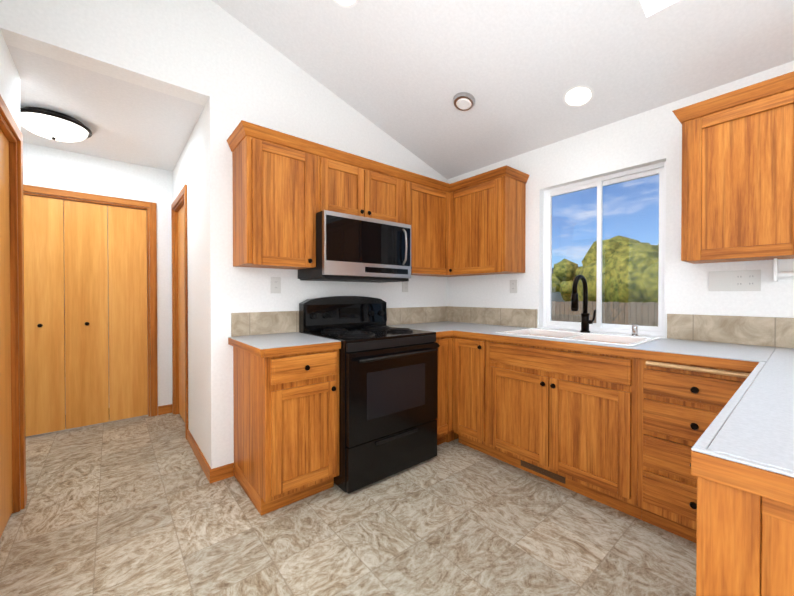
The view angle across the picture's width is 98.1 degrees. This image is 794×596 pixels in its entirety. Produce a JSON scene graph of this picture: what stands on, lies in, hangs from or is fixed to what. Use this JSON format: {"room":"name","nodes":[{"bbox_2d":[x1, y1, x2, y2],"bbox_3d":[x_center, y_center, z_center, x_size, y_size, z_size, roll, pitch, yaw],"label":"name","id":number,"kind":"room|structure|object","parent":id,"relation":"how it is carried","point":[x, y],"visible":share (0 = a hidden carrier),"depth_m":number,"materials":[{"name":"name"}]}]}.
{"room":"kitchen","nodes":[
{"label":"kitchen","id":0,"kind":"room"},
{"bbox_2d":[0,30,19,138],"bbox_3d":[-0.348,-0.508,-0.311,0.140,3.395,5.810,0,1,-40],"label":"wall","id":1,"kind":"structure","parent":0,"point":[9,85],"depth_m":1.76,"materials":[{"name":"paint"}]},
{"bbox_2d":[0,95,25,537],"bbox_3d":[-1.806,0.130,1.494,0.192,2.087,1.074,0,1,-40],"label":"door frame","id":2,"kind":"structure","parent":1,"relation":"attached to","point":[17,324],"depth_m":1.86,"materials":[{"name":"brown wood"}]},
{"bbox_2d":[23,143,172,415],"bbox_3d":[-2.982,-0.083,3.303,1.580,2.480,0.650,0,1,-40],"label":"wall","id":3,"kind":"structure","parent":0,"point":[48,167],"depth_m":3.28,"materials":[{"name":"paint"}]},
{"bbox_2d":[23,195,147,436],"bbox_3d":[-2.884,0.147,2.988,1.165,1.995,0.064,0,1,-40],"label":"closet door","id":4,"kind":"structure","parent":3,"relation":"attached to","point":[90,259],"depth_m":3.07,"materials":[{"name":"brown wood"}]},
{"bbox_2d":[23,184,157,416],"bbox_3d":[-2.912,0.116,3.022,1.318,2.087,0.156,0,1,-40],"label":"door frame","id":5,"kind":"structure","parent":3,"relation":"attached to","point":[150,207],"depth_m":3.35,"materials":[{"name":"brown wood"}]},
{"bbox_2d":[6,44,204,170],"bbox_3d":[-2.376,-1.315,2.451,1.720,0.100,1.700,0,1,-40],"label":"ceiling","id":6,"kind":"structure","parent":0,"point":[125,121],"depth_m":2.32,"materials":[{"name":"paint"}]},
{"bbox_2d":[20,107,91,141],"bbox_3d":[-2.433,-1.194,2.443,0.412,0.142,0.412,0,1,-40],"label":"light","id":7,"kind":"object","parent":6,"relation":"attached to","point":[51,124],"visible":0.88,"depth_m":2.36,"materials":[{"name":"white glass"}]},
{"bbox_2d":[173,107,206,459],"bbox_3d":[-1.760,-0.080,2.972,0.120,2.480,1.700,0,1,-40],"label":"wall","id":8,"kind":"structure","parent":0,"point":[189,170],"depth_m":2.53,"materials":[{"name":"paint"}]},
{"bbox_2d":[171,184,187,439],"bbox_3d":[-1.938,0.115,3.176,0.136,2.087,0.834,0,1,-40],"label":"door frame","id":9,"kind":"structure","parent":8,"relation":"attached to","point":[179,202],"depth_m":3.32,"materials":[{"name":"brown wood"}]},
{"bbox_2d":[187,429,213,482],"bbox_3d":[-1.442,1.122,2.498,0.013,0.085,0.852,0,1,-40],"label":"baseboard","id":10,"kind":"structure","parent":8,"relation":"attached to","point":[213,475],"depth_m":2.39,"materials":[{"name":"brown wood"}]},
{"bbox_2d":[0,0,446,468],"bbox_3d":[-0.655,-0.499,2.689,3.216,3.323,0.140,0,1,-40],"label":"wall","id":11,"kind":"structure","parent":0,"point":[256,79],"depth_m":2.22,"materials":[{"name":"paint"}]},
{"bbox_2d":[231,121,318,269],"bbox_3d":[-0.800,-0.611,2.265,0.440,0.810,0.321,0,1,-40],"label":"upper cabinet","id":12,"kind":"object","parent":11,"relation":"attached to","point":[276,173],"depth_m":2.13,"materials":[{"name":"brown wood"}]},
{"bbox_2d":[270,277,280,292],"bbox_3d":[-0.855,-0.090,2.429,0.070,0.115,0.010,0,1,-40],"label":"outlet","id":13,"kind":"object","parent":11,"relation":"attached to","point":[275,284],"visible":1,"depth_m":2.42,"materials":[{"name":"white plastic"}]},
{"bbox_2d":[319,144,374,218],"bbox_3d":[-0.462,-0.795,2.544,0.440,0.447,0.321,0,1,-40],"label":"upper cabinet","id":14,"kind":"object","parent":11,"relation":"attached to","point":[346,180],"depth_m":2.43,"materials":[{"name":"brown wood"}]},
{"bbox_2d":[298,210,410,282],"bbox_3d":[-0.294,-0.350,2.596,0.754,0.440,0.458,0,1,-40],"label":"microwave","id":15,"kind":"object","parent":14,"relation":"attached to","point":[352,248],"visible":0.98,"depth_m":2.40,"materials":[{"name":"silver metal"}]},
{"bbox_2d":[375,161,402,223],"bbox_3d":[-0.215,-0.797,2.748,0.440,0.447,0.321,0,1,-40],"label":"upper cabinet","id":16,"kind":"object","parent":11,"relation":"attached to","point":[388,179],"depth_m":2.67,"materials":[{"name":"brown wood"}]},
{"bbox_2d":[402,281,407,291],"bbox_3d":[0.077,-0.112,3.201,0.070,0.115,0.010,0,1,-40],"label":"outlet","id":17,"kind":"object","parent":11,"relation":"attached to","point":[404,286],"visible":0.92,"depth_m":3.20,"materials":[{"name":"white plastic"}]},
{"bbox_2d":[403,170,450,276],"bbox_3d":[0.188,-0.618,3.050,0.564,0.810,0.372,0,1,-40],"label":"upper cabinet","id":18,"kind":"object","parent":11,"relation":"attached to","point":[426,200],"depth_m":2.95,"materials":[{"name":"brown wood"}]},
{"bbox_2d":[0,413,695,595],"bbox_3d":[0.228,1.227,1.072,3.940,0.100,7.180,0,1,-40],"label":"floor","id":19,"kind":"structure","parent":0,"point":[138,506],"depth_m":1.71,"materials":[{"name":"tile"}]},
{"bbox_2d":[231,343,340,515],"bbox_3d":[-0.702,0.729,2.158,0.440,0.876,0.629,0,1,-40],"label":"base cabinet","id":20,"kind":"object","parent":19,"relation":"on","point":[286,403],"depth_m":1.92,"materials":[{"name":"brown wood"}]},
{"bbox_2d":[231,331,338,354],"bbox_3d":[-0.712,0.272,2.155,0.450,0.038,0.614,0,1,-40],"label":"countertop","id":21,"kind":"structure","parent":20,"relation":"on","point":[282,340],"depth_m":2.02,"materials":[{"name":"white laminate"}]},
{"bbox_2d":[299,296,437,493],"bbox_3d":[-0.195,0.575,2.485,0.756,1.179,0.726,0,1,-40],"label":"range","id":22,"kind":"object","parent":19,"relation":"on","point":[388,396],"visible":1,"depth_m":2.24,"materials":[{"name":"black metal"}]},
{"bbox_2d":[436,331,454,444],"bbox_3d":[0.170,0.723,2.846,0.260,0.876,0.683,0,1,-40],"label":"base cabinet","id":23,"kind":"object","parent":19,"relation":"on","point":[446,343],"depth_m":2.66,"materials":[{"name":"brown wood"}]},
{"bbox_2d":[455,335,486,453],"bbox_3d":[0.750,0.724,2.765,0.683,0.876,0.334,0,1,-40],"label":"base cabinet","id":24,"kind":"object","parent":19,"relation":"on","point":[470,350],"depth_m":2.57,"materials":[{"name":"brown wood"}]},
{"bbox_2d":[391,323,494,334],"bbox_3d":[0.388,0.269,3.056,0.865,0.048,0.632,0,1,-40],"label":"countertop","id":25,"kind":"structure","parent":24,"relation":"on","point":[440,328],"depth_m":2.98,"materials":[{"name":"white laminate"}]},
{"bbox_2d":[487,335,630,513],"bbox_3d":[1.168,0.728,2.304,0.629,0.876,0.910,0,1,-40],"label":"base cabinet","id":26,"kind":"object","parent":19,"relation":"on","point":[557,414],"depth_m":2.05,"materials":[{"name":"brown wood"}]},
{"bbox_2d":[455,323,774,366],"bbox_3d":[1.206,0.276,2.251,0.632,0.048,1.685,0,1,-40],"label":"countertop","id":27,"kind":"structure","parent":26,"relation":"on","point":[748,354],"depth_m":1.80,"materials":[{"name":"white laminate"}]},
{"bbox_2d":[499,327,662,346],"bbox_3d":[1.169,0.343,2.303,0.504,0.198,0.844,0,1,-40],"label":"sink","id":28,"kind":"object","parent":27,"relation":"in","point":[583,336],"depth_m":2.34,"materials":[{"name":"white ceramic"}]},
{"bbox_2d":[571,275,595,330],"bbox_3d":[1.284,0.041,2.364,0.226,0.405,0.114,0,1,-40],"label":"faucet","id":29,"kind":"object","parent":27,"relation":"on","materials":[{"name":"black metal"}]},
{"bbox_2d":[627,351,750,537],"bbox_3d":[1.579,0.733,1.757,0.693,0.876,0.456,0,1,-40],"label":"base cabinet","id":30,"kind":"object","parent":19,"relation":"on","point":[685,429],"depth_m":1.67,"materials":[{"name":"brown wood"}]},
{"bbox_2d":[683,451,793,595],"bbox_3d":[1.033,0.743,0.579,0.704,0.876,0.699,0,1,-40],"label":"base cabinet","id":31,"kind":"object","parent":19,"relation":"on","point":[741,527],"depth_m":0.58,"materials":[{"name":"brown wood"}]},
{"bbox_2d":[691,347,793,486],"bbox_3d":[1.484,0.288,0.947,1.869,0.048,0.715,0,1,-40],"label":"countertop","id":32,"kind":"structure","parent":31,"relation":"on","point":[752,433],"depth_m":0.71,"materials":[{"name":"white laminate"}]},
{"bbox_2d":[212,0,793,178],"bbox_3d":[0.995,-1.720,0.578,3.356,1.127,5.480,0,1,-40],"label":"ceiling","id":33,"kind":"structure","parent":0,"point":[403,72],"depth_m":2.11,"materials":[{"name":"paint"}]},
{"bbox_2d":[333,0,357,7],"bbox_3d":[-0.302,-1.710,1.919,0.178,0.058,0.186,0,1,-40],"label":"recessed light","id":34,"kind":"object","parent":33,"relation":"in","point":[347,3],"visible":1,"depth_m":1.98,"materials":[{"name":"white plastic"}]},
{"bbox_2d":[453,92,474,110],"bbox_3d":[0.486,-1.419,2.497,0.157,0.067,0.164,0,1,-40],"label":"recessed light","id":35,"kind":"object","parent":33,"relation":"attached to","point":[463,101],"visible":1,"depth_m":2.47,"materials":[{"name":"plastic"}]},
{"bbox_2d":[562,85,593,106],"bbox_3d":[1.176,-1.311,2.239,0.178,0.058,0.186,0,1,-40],"label":"recessed light","id":36,"kind":"object","parent":33,"relation":"in","point":[578,95],"visible":1,"depth_m":2.23,"materials":[{"name":"white plastic"}]},
{"bbox_2d":[447,61,793,337],"bbox_3d":[2.233,-0.048,1.619,0.140,2.440,5.480,0,1,-40],"label":"wall","id":37,"kind":"structure","parent":0,"point":[649,137],"depth_m":2.28,"materials":[{"name":"paint"}]},
{"bbox_2d":[451,165,526,274],"bbox_3d":[0.753,-0.617,2.995,0.370,0.810,0.575,0,1,-40],"label":"upper cabinet","id":38,"kind":"object","parent":37,"relation":"attached to","point":[488,209],"depth_m":2.84,"materials":[{"name":"brown wood"}]},
{"bbox_2d":[231,306,793,347],"bbox_3d":[0.675,0.179,1.758,2.080,0.154,2.998,0,1,-40],"label":"backsplash","id":39,"kind":"structure","parent":37,"relation":"attached to","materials":[{"name":"tile"}]},
{"bbox_2d":[510,280,516,292],"bbox_3d":[1.006,-0.100,2.979,0.010,0.115,0.070,0,1,-40],"label":"outlet","id":40,"kind":"object","parent":37,"relation":"attached to","point":[513,286],"visible":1,"depth_m":2.97,"materials":[{"name":"white plastic"}]},
{"bbox_2d":[543,161,665,335],"bbox_3d":[1.498,-0.318,2.547,0.067,1.127,0.830,0,1,-40],"label":"sliding window","id":41,"kind":"structure","parent":37,"relation":"in","point":[599,183],"depth_m":2.52,"materials":[{"name":"white plastic"}]},
{"bbox_2d":[675,74,786,263],"bbox_3d":[1.813,-0.606,1.755,0.321,0.810,0.518,0,1,-40],"label":"upper cabinet","id":42,"kind":"object","parent":37,"relation":"attached to","point":[734,200],"depth_m":1.69,"materials":[{"name":"brown wood"}]},
{"bbox_2d":[709,270,760,290],"bbox_3d":[1.881,-0.097,1.923,0.012,0.112,0.204,0,1,-40],"label":"outlet","id":43,"kind":"object","parent":37,"relation":"attached to","point":[742,280],"visible":1,"depth_m":1.91,"materials":[{"name":"white plastic"}]},
{"bbox_2d":[773,258,793,281],"bbox_3d":[2.044,-0.141,1.657,0.099,0.116,0.316,0,1,-40],"label":"paper towel holder","id":44,"kind":"object","parent":37,"relation":"attached to","point":[783,269],"visible":1,"depth_m":1.76,"materials":[{"name":"white plastic"}]},
{"bbox_2d":[787,71,793,258],"bbox_3d":[2.067,-0.603,1.449,0.321,0.810,0.518,0,1,-40],"label":"upper cabinet","id":45,"kind":"object","parent":37,"relation":"attached to","point":[790,76],"depth_m":1.56,"materials":[{"name":"brown wood"}]},
{"label":"outside","id":46,"kind":"structure","parent":0,"visible":0},
{"bbox_3d":[23.672,1.534,22.787,59.850,0.200,60.000,0,1,-40],"label":"ground","id":47,"kind":"structure","parent":46,"visible":0},
{"bbox_2d":[552,268,564,301],"bbox_3d":[12.459,-0.880,38.475,10.060,4.350,14.400,0,1,-40],"label":"house","id":48,"kind":"structure","parent":47,"relation":"on","point":[554,296],"depth_m":31.58,"materials":[{"name":"grey"}]},
{"bbox_2d":[552,259,583,300],"bbox_3d":[13.407,-0.822,27.024,3.265,4.437,3.274,0,1,-40],"label":"tree","id":49,"kind":"object","parent":47,"relation":"on","point":[559,268],"depth_m":26.03,"materials":[{"name":"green plant"}]},
{"bbox_2d":[551,301,657,326],"bbox_3d":[7.714,0.841,8.271,0.060,1.445,26.032,0,1,-40],"label":"fence","id":50,"kind":"object","parent":47,"relation":"on","point":[620,309],"depth_m":9.93,"materials":[{"name":"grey wood"}]},
{"bbox_2d":[577,235,658,312],"bbox_3d":[14.658,-1.285,21.360,6.219,5.463,6.605,0,1,-40],"label":"tree","id":51,"kind":"object","parent":47,"relation":"on","point":[630,273],"depth_m":19.75,"materials":[{"name":"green plant"}]}
]}

